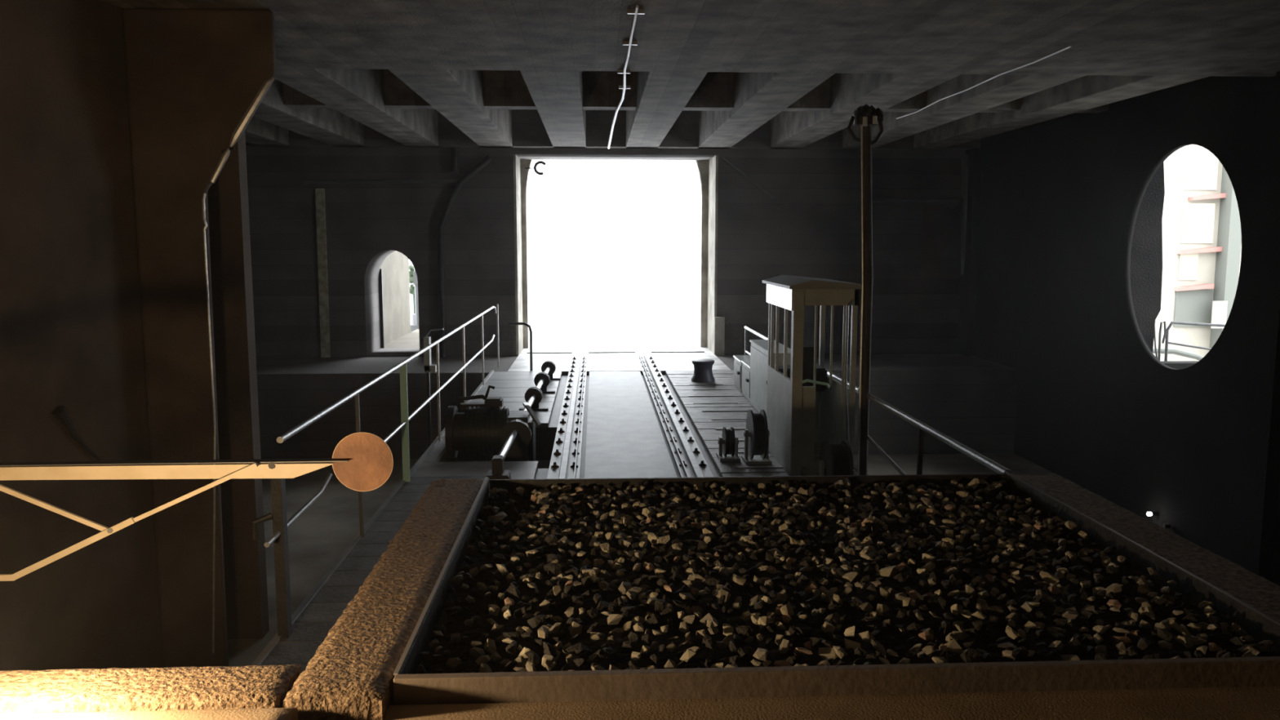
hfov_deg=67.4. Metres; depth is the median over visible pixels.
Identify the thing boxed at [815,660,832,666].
stone
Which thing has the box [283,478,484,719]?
coping stone
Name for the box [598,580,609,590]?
stone
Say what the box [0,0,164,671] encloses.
wall
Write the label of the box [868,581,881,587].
stone
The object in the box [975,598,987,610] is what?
stone
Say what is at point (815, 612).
stone
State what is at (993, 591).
stone
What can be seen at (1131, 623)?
stone
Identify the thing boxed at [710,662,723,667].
stone
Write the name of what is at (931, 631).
stone
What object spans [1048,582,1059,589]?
stone
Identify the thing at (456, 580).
stone
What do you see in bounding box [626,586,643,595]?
stone
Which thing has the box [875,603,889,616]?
stone
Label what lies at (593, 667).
stone
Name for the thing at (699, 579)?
stone
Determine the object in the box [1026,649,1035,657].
stone
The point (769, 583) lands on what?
stone
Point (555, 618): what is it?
stone
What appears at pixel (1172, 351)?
kerb
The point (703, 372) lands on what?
bollard
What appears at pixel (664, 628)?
stone
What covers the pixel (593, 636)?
stone
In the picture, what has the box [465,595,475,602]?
stone
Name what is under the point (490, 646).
stone
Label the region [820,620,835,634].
stone
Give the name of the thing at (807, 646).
stone
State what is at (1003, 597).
stone
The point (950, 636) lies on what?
stone
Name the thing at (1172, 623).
stone
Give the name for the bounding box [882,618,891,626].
stone
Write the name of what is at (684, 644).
stone
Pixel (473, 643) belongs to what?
stone
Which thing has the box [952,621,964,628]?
stone
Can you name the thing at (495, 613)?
stone
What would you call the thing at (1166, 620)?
stone
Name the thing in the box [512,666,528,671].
stone
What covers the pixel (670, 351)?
threshold
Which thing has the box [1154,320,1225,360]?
terrace railing
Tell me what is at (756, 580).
stone
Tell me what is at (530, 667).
stone
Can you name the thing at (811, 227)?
wall
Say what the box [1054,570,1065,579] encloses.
stone
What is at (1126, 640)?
stone
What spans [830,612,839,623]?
stone
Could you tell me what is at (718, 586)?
stone
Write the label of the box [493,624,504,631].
stone
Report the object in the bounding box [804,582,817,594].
stone
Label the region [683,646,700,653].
stone
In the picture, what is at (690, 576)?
stone
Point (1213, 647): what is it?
stone
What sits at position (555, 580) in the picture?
stone
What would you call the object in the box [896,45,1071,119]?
cable
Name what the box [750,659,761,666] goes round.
stone
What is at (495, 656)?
stone
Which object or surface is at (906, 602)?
stone
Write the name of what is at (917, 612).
stone
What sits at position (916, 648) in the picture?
stone
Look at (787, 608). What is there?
stone
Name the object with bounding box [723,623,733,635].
stone
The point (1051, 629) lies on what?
stone
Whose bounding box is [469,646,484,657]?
stone
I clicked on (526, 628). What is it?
stone
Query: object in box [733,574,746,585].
stone
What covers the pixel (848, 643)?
stone
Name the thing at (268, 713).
sill slab
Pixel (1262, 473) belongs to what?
pilaster
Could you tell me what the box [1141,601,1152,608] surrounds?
stone
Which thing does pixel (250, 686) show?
coping stone
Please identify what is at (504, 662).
stone
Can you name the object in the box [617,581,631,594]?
stone
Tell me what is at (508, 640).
stone
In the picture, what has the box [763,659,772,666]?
stone
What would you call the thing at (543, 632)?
stone
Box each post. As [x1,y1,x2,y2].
[413,267,418,324]
[423,328,443,446]
[713,316,724,355]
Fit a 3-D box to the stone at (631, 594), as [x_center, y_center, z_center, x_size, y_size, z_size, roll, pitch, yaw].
[-0.032,0.906,3.710,0.028,0.036,0.042,5,9,37]
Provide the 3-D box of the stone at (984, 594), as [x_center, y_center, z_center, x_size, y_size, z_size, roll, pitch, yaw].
[1.330,0.914,3.735,0.046,0.032,0.033,-3,7,-22]
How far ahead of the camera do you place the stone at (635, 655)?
3.16 m
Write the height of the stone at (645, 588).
0.042 m
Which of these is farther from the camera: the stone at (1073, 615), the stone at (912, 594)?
the stone at (912, 594)
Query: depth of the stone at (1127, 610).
3.57 m
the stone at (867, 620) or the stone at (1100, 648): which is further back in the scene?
the stone at (867, 620)
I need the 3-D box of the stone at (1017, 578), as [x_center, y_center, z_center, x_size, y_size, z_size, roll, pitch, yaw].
[1.523,0.884,3.883,0.031,0.026,0.040,-5,9,-36]
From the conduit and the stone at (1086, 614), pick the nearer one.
the stone at (1086, 614)
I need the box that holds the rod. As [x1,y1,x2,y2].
[722,156,773,198]
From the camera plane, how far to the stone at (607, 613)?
3.47 m
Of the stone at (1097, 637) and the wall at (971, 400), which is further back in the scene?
the wall at (971, 400)
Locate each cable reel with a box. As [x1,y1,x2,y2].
[715,426,740,461]
[741,409,771,464]
[818,440,853,475]
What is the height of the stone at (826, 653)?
0.048 m
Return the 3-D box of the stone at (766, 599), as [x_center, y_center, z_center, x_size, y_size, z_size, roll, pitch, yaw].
[0.480,0.905,3.618,0.040,0.040,0.036,5,9,36]
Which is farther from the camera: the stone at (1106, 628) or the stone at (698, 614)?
the stone at (698, 614)
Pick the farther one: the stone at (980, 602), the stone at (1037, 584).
the stone at (1037, 584)
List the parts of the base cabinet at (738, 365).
door, lid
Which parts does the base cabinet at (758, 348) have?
door, lid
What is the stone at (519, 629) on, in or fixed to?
on the tray
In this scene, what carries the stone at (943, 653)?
on the tray
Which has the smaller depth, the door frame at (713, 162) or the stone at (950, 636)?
the stone at (950, 636)
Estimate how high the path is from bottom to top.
0.120 m
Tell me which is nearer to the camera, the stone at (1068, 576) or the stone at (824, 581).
the stone at (824, 581)
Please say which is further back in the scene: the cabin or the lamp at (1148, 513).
the lamp at (1148, 513)
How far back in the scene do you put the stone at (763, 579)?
3.89 m
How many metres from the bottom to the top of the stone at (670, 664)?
0.033 m
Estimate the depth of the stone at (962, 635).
3.32 m
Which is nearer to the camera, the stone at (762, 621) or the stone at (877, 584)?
the stone at (762, 621)
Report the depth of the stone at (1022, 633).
3.33 m
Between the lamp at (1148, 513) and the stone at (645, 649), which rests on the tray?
the stone at (645, 649)
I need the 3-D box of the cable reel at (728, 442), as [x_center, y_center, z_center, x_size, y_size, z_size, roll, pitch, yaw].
[0.953,0.889,10.338,0.220,0.340,0.320,0,7,-3]
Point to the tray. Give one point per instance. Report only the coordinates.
(920, 676)
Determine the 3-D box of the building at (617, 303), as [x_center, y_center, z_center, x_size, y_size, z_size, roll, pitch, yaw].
[-29.293,-5.836,69.405,67.900,0.440,98.240,0,7,-3]
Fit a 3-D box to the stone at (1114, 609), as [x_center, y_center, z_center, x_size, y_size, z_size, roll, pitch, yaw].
[1.734,0.910,3.507,0.032,0.020,0.032,1,7,12]
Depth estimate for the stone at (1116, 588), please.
3.67 m
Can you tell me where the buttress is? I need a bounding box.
[1129,161,1164,352]
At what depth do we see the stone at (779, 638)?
3.29 m
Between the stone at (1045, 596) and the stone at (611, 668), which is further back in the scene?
the stone at (1045, 596)
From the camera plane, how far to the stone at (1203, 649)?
3.19 m
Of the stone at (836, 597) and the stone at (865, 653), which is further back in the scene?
the stone at (836, 597)
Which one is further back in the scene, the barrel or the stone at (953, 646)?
the barrel
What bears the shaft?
on the deck
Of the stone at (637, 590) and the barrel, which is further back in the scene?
the barrel
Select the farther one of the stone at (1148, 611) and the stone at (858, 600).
the stone at (858, 600)
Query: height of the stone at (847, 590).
0.045 m
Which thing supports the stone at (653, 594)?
on the tray
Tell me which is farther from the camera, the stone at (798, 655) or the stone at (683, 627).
the stone at (683, 627)
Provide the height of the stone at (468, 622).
0.028 m
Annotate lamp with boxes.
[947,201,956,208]
[1146,511,1170,528]
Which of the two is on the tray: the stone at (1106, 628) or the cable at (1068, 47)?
the stone at (1106, 628)
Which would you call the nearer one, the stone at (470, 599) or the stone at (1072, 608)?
the stone at (1072, 608)
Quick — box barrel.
[410,313,418,332]
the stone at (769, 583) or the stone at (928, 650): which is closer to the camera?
the stone at (928, 650)
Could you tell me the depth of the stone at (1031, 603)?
3.60 m
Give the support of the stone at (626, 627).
on the tray
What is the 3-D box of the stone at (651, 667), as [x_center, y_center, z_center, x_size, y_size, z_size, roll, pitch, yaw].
[0.040,1.009,3.117,0.059,0.031,0.048,1,7,11]
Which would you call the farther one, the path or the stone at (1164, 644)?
the path
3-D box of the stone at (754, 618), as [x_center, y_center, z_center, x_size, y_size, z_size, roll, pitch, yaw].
[0.418,0.931,3.437,0.042,0.031,0.032,-4,8,-27]
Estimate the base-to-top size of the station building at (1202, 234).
7.928 m
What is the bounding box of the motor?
[444,385,541,461]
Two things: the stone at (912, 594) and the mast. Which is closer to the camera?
the stone at (912, 594)
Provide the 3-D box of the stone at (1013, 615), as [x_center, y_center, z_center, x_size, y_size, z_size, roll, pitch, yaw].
[1.351,0.938,3.495,0.051,0.029,0.025,-5,9,-38]
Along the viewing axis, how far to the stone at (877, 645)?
3.24 m
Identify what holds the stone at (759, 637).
on the tray
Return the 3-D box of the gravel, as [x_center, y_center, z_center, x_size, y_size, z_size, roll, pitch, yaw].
[0.671,0.855,4.202,2.918,0.110,2.452,0,7,-3]
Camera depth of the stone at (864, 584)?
3.80 m
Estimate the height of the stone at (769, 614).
0.036 m
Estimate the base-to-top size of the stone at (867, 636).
0.046 m
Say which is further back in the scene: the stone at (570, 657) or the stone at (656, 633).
the stone at (656, 633)
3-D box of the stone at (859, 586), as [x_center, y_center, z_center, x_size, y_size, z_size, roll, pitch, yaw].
[0.868,0.897,3.782,0.032,0.041,0.035,-6,9,-39]
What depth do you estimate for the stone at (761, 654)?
3.15 m
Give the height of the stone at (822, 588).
0.030 m
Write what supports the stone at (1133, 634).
on the tray
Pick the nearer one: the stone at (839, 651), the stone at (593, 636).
the stone at (839, 651)
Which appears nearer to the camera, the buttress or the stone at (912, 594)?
the stone at (912, 594)
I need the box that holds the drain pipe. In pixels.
[960,154,968,275]
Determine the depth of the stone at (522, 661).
3.13 m
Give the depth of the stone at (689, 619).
3.46 m
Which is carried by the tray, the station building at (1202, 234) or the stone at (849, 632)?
the stone at (849, 632)
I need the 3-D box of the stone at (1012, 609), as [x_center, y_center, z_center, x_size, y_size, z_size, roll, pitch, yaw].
[1.376,0.920,3.545,0.029,0.027,0.039,-5,8,-34]
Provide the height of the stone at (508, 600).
0.027 m
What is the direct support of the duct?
attached to the wall at (811, 227)
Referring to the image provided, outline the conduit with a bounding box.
[201,77,274,653]
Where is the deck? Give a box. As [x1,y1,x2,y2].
[250,369,867,672]
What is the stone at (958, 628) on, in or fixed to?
on the tray
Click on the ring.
(538, 162)
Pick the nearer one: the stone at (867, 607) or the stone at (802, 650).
the stone at (802, 650)
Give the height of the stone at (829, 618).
0.040 m
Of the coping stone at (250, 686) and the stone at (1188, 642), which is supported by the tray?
the stone at (1188, 642)
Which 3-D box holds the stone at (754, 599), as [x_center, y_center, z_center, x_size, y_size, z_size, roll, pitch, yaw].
[0.432,0.910,3.641,0.031,0.029,0.067,2,7,19]
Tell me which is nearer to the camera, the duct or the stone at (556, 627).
the stone at (556, 627)
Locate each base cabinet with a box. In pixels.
[733,355,750,392]
[741,360,750,401]
[749,339,791,414]
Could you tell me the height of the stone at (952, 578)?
0.038 m
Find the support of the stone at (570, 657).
on the tray
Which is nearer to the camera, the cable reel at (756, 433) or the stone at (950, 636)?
the stone at (950, 636)
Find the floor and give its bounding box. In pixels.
[227,453,1197,666]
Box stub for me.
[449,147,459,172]
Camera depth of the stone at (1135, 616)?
3.45 m
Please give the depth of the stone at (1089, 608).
3.58 m
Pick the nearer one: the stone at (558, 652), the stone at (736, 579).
the stone at (558, 652)
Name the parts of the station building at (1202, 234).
cornice, cornice, cornice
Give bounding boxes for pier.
[207,130,269,639]
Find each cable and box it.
[607,4,644,149]
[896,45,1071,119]
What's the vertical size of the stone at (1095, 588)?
0.046 m
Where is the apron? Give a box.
[507,344,731,372]
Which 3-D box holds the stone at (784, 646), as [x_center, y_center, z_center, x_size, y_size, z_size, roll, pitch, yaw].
[0.483,0.962,3.222,0.038,0.041,0.035,3,8,25]
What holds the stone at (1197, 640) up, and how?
on the tray
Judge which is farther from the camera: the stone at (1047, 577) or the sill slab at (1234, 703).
the stone at (1047, 577)
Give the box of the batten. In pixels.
[315,188,330,357]
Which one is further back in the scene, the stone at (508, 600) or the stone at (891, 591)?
the stone at (891, 591)
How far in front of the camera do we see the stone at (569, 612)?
3.55 m
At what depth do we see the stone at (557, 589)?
3.70 m
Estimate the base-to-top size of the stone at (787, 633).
0.019 m
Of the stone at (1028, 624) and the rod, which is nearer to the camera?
the stone at (1028, 624)
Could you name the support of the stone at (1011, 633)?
on the tray
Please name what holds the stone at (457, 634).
on the tray
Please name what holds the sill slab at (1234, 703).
on the wall
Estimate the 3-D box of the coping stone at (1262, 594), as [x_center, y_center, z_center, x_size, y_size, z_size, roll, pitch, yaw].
[2.335,0.911,3.991,0.309,0.148,3.086,0,7,-3]
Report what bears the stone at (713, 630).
on the tray
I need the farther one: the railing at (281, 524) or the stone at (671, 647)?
the railing at (281, 524)
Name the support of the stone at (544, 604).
on the tray
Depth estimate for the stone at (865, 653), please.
3.24 m
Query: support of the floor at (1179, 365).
on the terrace
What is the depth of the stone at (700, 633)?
3.37 m
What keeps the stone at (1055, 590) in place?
on the tray
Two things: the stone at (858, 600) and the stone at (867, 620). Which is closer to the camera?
the stone at (867, 620)
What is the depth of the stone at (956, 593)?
3.71 m
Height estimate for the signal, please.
0.650 m
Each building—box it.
[408,262,700,345]
[1153,144,1241,360]
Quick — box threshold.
[527,351,704,353]
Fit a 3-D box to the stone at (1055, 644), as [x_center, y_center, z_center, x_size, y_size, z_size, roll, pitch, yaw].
[1.402,0.963,3.240,0.040,0.035,0.052,6,9,40]
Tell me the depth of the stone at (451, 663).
3.13 m
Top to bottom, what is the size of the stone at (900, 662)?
0.037 m
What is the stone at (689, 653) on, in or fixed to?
on the tray
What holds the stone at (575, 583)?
on the tray
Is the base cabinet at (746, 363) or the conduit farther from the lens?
the base cabinet at (746, 363)
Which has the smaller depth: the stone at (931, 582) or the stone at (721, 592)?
the stone at (721, 592)
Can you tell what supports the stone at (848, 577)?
on the tray
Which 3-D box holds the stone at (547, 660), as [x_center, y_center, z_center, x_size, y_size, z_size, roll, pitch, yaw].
[-0.297,0.977,3.099,0.044,0.043,0.031,2,7,18]
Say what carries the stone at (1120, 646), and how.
on the tray
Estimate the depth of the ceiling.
10.40 m
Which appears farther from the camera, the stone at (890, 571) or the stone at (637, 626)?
the stone at (890, 571)
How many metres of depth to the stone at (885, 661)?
3.14 m
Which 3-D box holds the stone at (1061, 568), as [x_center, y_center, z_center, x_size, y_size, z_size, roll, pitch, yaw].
[1.741,0.867,3.956,0.042,0.020,0.040,1,7,10]
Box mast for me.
[847,104,883,475]
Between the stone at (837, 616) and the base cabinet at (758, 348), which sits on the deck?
the base cabinet at (758, 348)
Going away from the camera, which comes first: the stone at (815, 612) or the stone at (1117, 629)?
the stone at (1117, 629)
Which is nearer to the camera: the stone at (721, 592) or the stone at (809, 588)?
the stone at (721, 592)
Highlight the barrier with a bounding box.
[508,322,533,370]
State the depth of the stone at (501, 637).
3.35 m
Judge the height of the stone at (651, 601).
0.032 m
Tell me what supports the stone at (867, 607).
on the tray
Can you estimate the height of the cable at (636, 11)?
0.054 m
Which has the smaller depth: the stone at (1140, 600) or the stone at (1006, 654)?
the stone at (1006, 654)
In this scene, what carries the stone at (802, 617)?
on the tray
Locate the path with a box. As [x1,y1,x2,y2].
[384,328,419,347]
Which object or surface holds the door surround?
attached to the wall at (811, 227)
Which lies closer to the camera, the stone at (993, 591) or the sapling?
the stone at (993, 591)
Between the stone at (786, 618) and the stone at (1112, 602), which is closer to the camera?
the stone at (786, 618)
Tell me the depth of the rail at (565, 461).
11.76 m
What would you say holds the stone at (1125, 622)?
on the tray
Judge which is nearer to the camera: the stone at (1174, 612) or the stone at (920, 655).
the stone at (920, 655)
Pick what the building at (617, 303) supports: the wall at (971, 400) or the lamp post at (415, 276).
the lamp post at (415, 276)
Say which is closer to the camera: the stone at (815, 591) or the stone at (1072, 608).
the stone at (1072, 608)
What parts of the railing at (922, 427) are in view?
post, rail, post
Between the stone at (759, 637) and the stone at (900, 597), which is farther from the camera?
the stone at (900, 597)
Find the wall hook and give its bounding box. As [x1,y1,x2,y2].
[51,405,102,461]
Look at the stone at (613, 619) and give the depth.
3.43 m
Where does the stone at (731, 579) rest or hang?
on the tray
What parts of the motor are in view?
motor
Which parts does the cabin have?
corner post, panel, corner post, panel, grab handle, panel, corner post, panel, corner post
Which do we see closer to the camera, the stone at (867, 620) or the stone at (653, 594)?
the stone at (867, 620)
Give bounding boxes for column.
[123,8,275,667]
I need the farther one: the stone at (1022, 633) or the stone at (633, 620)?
the stone at (633, 620)
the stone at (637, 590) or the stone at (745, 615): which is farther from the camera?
the stone at (637, 590)
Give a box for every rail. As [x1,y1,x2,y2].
[546,351,586,478]
[638,351,713,477]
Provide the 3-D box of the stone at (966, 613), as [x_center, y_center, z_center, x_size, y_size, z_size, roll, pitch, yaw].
[1.208,0.934,3.542,0.038,0.029,0.042,7,10,44]
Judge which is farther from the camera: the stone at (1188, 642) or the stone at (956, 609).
the stone at (956, 609)
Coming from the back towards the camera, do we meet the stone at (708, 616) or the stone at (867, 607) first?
the stone at (867, 607)
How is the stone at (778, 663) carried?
on the tray
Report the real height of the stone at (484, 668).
0.047 m
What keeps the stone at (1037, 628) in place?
on the tray
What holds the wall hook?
attached to the wall at (72, 335)
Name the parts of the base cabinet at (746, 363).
lid, door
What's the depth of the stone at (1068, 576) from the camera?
3.92 m
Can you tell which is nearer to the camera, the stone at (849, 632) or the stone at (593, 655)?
the stone at (593, 655)
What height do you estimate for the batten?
3.541 m
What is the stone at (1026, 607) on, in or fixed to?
on the tray
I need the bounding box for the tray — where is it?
[393,471,1279,705]
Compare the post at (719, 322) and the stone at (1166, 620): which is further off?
the post at (719, 322)
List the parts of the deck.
plate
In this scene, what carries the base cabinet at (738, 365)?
on the deck
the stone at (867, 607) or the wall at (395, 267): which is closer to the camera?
the stone at (867, 607)
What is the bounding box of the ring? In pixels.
[524,160,546,175]
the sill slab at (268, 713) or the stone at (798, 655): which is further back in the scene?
the stone at (798, 655)
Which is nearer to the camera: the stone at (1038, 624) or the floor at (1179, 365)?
the stone at (1038, 624)
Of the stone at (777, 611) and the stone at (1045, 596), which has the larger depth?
the stone at (1045, 596)
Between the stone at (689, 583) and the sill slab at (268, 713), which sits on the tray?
the stone at (689, 583)
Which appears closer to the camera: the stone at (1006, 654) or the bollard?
the stone at (1006, 654)
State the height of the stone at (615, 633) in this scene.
0.037 m
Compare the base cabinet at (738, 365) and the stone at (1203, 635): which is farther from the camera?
the base cabinet at (738, 365)
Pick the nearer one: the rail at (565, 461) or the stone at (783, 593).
the stone at (783, 593)
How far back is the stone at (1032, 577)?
3.90 m
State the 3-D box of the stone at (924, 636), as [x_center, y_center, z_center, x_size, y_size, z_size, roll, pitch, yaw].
[0.988,0.953,3.316,0.056,0.039,0.038,-2,7,-19]
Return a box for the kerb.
[1152,347,1203,360]
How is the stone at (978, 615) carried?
on the tray
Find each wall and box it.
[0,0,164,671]
[245,146,965,357]
[256,353,1017,459]
[378,250,410,344]
[973,75,1279,586]
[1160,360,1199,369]
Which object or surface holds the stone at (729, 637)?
on the tray
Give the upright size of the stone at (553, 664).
0.031 m
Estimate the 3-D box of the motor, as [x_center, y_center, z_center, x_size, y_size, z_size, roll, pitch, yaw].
[-1.675,1.042,11.167,1.064,1.436,0.850,0,7,-3]
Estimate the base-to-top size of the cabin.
1.950 m
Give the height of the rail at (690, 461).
0.100 m
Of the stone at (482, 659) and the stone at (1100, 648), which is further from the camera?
the stone at (1100, 648)
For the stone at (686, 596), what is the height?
0.034 m
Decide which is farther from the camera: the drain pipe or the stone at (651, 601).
the drain pipe
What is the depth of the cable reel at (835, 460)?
8.88 m
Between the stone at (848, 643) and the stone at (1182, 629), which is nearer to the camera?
the stone at (848, 643)
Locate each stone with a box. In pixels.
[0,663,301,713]
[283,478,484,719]
[445,657,461,671]
[448,574,463,584]
[450,632,461,643]
[464,618,473,626]
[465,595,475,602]
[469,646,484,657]
[471,640,481,646]
[475,654,490,665]
[479,663,492,672]
[484,638,496,653]
[488,604,500,616]
[489,652,502,661]
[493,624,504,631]
[497,634,504,642]
[500,659,511,666]
[502,637,514,643]
[504,597,514,604]
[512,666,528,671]
[513,655,527,667]
[515,626,524,635]
[518,646,533,657]
[521,626,532,633]
[525,660,536,671]
[537,626,548,638]
[539,599,550,608]
[541,653,555,667]
[546,660,556,671]
[548,622,562,634]
[550,576,560,582]
[550,615,562,622]
[552,585,561,595]
[555,650,560,660]
[562,580,573,591]
[562,642,572,653]
[564,606,573,617]
[564,652,583,670]
[568,621,582,636]
[572,580,582,587]
[588,651,598,659]
[590,631,599,640]
[591,665,605,670]
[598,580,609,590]
[600,611,611,615]
[606,613,622,625]
[608,627,623,639]
[608,663,621,670]
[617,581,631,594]
[622,621,631,631]
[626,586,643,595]
[626,591,635,599]
[631,616,644,623]
[631,651,640,660]
[633,622,644,631]
[640,584,651,593]
[640,644,650,653]
[643,611,652,624]
[646,591,657,599]
[646,597,657,605]
[646,665,657,669]
[652,629,661,635]
[660,624,668,635]
[663,658,675,668]
[664,601,673,613]
[666,641,676,652]
[678,640,692,647]
[679,592,694,599]
[679,621,688,633]
[680,648,695,662]
[681,614,694,623]
[682,578,694,587]
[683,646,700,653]
[687,573,696,584]
[692,573,705,583]
[693,612,701,618]
[695,629,706,638]
[699,613,718,626]
[707,626,719,634]
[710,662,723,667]
[714,584,723,590]
[715,588,730,604]
[721,634,733,645]
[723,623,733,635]
[724,664,737,667]
[729,573,735,582]
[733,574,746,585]
[741,610,751,620]
[748,594,759,605]
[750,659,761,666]
[751,614,759,624]
[752,648,768,661]
[753,575,761,583]
[755,633,764,643]
[757,616,770,629]
[760,577,770,583]
[760,595,773,604]
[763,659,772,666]
[764,579,773,589]
[766,612,774,621]
[771,589,787,603]
[773,660,791,666]
[774,605,782,614]
[774,634,783,644]
[778,639,791,653]
[780,602,794,616]
[781,613,791,622]
[784,626,795,635]
[793,648,804,660]
[795,647,812,654]
[798,613,808,620]
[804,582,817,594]
[804,640,811,649]
[811,608,819,615]
[812,588,820,595]
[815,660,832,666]
[817,646,838,660]
[818,577,828,585]
[819,586,826,594]
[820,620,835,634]
[823,613,834,623]
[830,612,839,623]
[832,645,848,658]
[833,593,843,605]
[842,571,858,582]
[842,586,852,595]
[844,625,854,637]
[844,638,860,655]
[854,581,864,594]
[855,598,862,608]
[856,582,868,592]
[858,602,873,613]
[858,631,875,643]
[858,647,868,655]
[861,616,879,623]
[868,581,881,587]
[871,639,886,658]
[875,565,898,577]
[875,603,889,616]
[878,657,890,664]
[880,586,889,599]
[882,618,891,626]
[884,586,896,595]
[886,648,897,656]
[894,592,908,604]
[897,659,903,664]
[902,597,911,606]
[908,591,916,601]
[908,643,921,654]
[912,609,923,620]
[917,651,924,657]
[918,631,933,641]
[919,628,933,635]
[921,645,935,656]
[927,577,936,586]
[929,593,938,602]
[931,657,946,663]
[938,643,946,655]
[940,639,963,655]
[945,632,954,644]
[947,589,959,597]
[949,573,956,585]
[951,604,963,614]
[951,631,968,639]
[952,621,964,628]
[953,622,964,631]
[960,609,972,617]
[964,584,975,595]
[971,611,986,620]
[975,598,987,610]
[977,591,989,599]
[990,586,999,596]
[997,593,1007,601]
[1001,649,1018,659]
[1005,612,1017,620]
[1005,625,1018,639]
[1007,604,1017,612]
[1013,575,1022,581]
[1016,475,1279,622]
[1017,628,1027,639]
[1019,601,1032,613]
[1023,601,1039,606]
[1023,621,1036,629]
[1024,574,1037,581]
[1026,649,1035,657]
[1033,622,1045,628]
[1034,581,1047,586]
[1035,590,1048,599]
[1035,626,1044,631]
[1039,570,1059,585]
[1046,626,1066,634]
[1047,585,1061,594]
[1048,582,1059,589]
[1048,640,1062,648]
[1049,640,1064,651]
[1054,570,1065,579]
[1057,567,1068,573]
[1061,605,1075,617]
[1061,654,1079,660]
[1062,610,1079,620]
[1066,572,1075,581]
[1067,637,1081,649]
[1080,604,1094,613]
[1081,610,1092,617]
[1093,586,1104,596]
[1093,633,1103,644]
[1094,644,1106,655]
[1095,624,1111,634]
[1098,583,1121,598]
[1106,599,1121,609]
[1109,607,1119,612]
[1111,635,1131,644]
[1112,627,1129,633]
[1114,620,1129,628]
[1115,641,1128,656]
[1123,608,1132,613]
[1124,630,1138,639]
[1127,619,1136,627]
[1130,612,1141,622]
[1135,596,1149,604]
[1137,606,1144,615]
[1137,619,1152,631]
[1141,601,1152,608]
[1143,605,1155,619]
[1154,622,1168,631]
[1158,640,1172,649]
[1160,617,1176,630]
[1168,619,1179,631]
[1171,609,1183,615]
[1175,623,1191,638]
[1177,635,1193,648]
[1186,622,1201,631]
[1189,635,1207,644]
[1195,645,1207,654]
[1196,633,1208,639]
[1208,642,1222,652]
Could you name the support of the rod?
attached to the wall at (811, 227)
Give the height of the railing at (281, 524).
1.390 m
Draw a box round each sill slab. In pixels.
[0,707,297,719]
[383,685,1279,719]
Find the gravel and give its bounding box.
[416,478,1273,674]
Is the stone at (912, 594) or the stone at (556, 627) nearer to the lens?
the stone at (556, 627)
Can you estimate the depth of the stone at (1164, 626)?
3.36 m
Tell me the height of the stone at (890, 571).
0.053 m
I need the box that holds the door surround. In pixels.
[520,160,708,348]
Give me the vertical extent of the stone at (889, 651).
0.020 m
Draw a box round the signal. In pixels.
[0,431,393,581]
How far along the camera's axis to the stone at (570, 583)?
3.75 m
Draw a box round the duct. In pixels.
[437,154,492,357]
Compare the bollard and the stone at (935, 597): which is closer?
the stone at (935, 597)
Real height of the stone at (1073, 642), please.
0.038 m
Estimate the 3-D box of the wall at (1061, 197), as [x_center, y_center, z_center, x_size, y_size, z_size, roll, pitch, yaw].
[7.430,-0.624,9.275,0.080,6.800,21.860,0,7,-3]
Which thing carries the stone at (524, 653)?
on the tray
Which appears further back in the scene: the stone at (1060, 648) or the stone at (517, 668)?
the stone at (1060, 648)
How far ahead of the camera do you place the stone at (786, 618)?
3.44 m
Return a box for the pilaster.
[957,71,1279,581]
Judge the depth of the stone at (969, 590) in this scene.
3.71 m
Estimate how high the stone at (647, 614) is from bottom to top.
0.043 m
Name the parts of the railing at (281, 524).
post, post, rail, rail, post, post, post, post, post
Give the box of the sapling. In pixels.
[408,264,415,313]
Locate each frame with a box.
[378,268,384,347]
[513,154,718,355]
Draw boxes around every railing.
[251,303,499,638]
[744,325,1012,475]
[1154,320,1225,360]
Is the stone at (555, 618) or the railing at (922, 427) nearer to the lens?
the stone at (555, 618)
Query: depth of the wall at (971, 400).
17.73 m
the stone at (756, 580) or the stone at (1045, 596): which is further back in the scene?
the stone at (756, 580)
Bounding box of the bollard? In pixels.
[691,359,715,382]
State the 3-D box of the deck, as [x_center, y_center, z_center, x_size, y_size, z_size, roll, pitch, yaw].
[-0.062,1.494,10.379,4.570,0.930,14.330,0,7,-3]
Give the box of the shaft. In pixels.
[485,360,560,479]
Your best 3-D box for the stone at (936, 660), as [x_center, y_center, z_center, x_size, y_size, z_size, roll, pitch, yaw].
[0.966,0.971,3.094,0.045,0.028,0.024,-2,7,-15]
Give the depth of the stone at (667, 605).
3.60 m
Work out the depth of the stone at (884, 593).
3.70 m
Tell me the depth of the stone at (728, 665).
3.08 m
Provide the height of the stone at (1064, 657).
0.035 m
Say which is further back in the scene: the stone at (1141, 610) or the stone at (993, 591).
the stone at (993, 591)
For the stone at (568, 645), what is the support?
on the tray
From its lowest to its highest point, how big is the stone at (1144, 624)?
0.046 m
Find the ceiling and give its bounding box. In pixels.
[99,0,1279,150]
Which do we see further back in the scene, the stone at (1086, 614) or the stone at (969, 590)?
the stone at (969, 590)
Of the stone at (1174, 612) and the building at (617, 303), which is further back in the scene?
the building at (617, 303)
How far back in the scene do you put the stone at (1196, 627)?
3.35 m
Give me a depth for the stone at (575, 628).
3.38 m
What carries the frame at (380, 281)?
attached to the wall at (811, 227)
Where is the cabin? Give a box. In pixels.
[762,275,861,475]

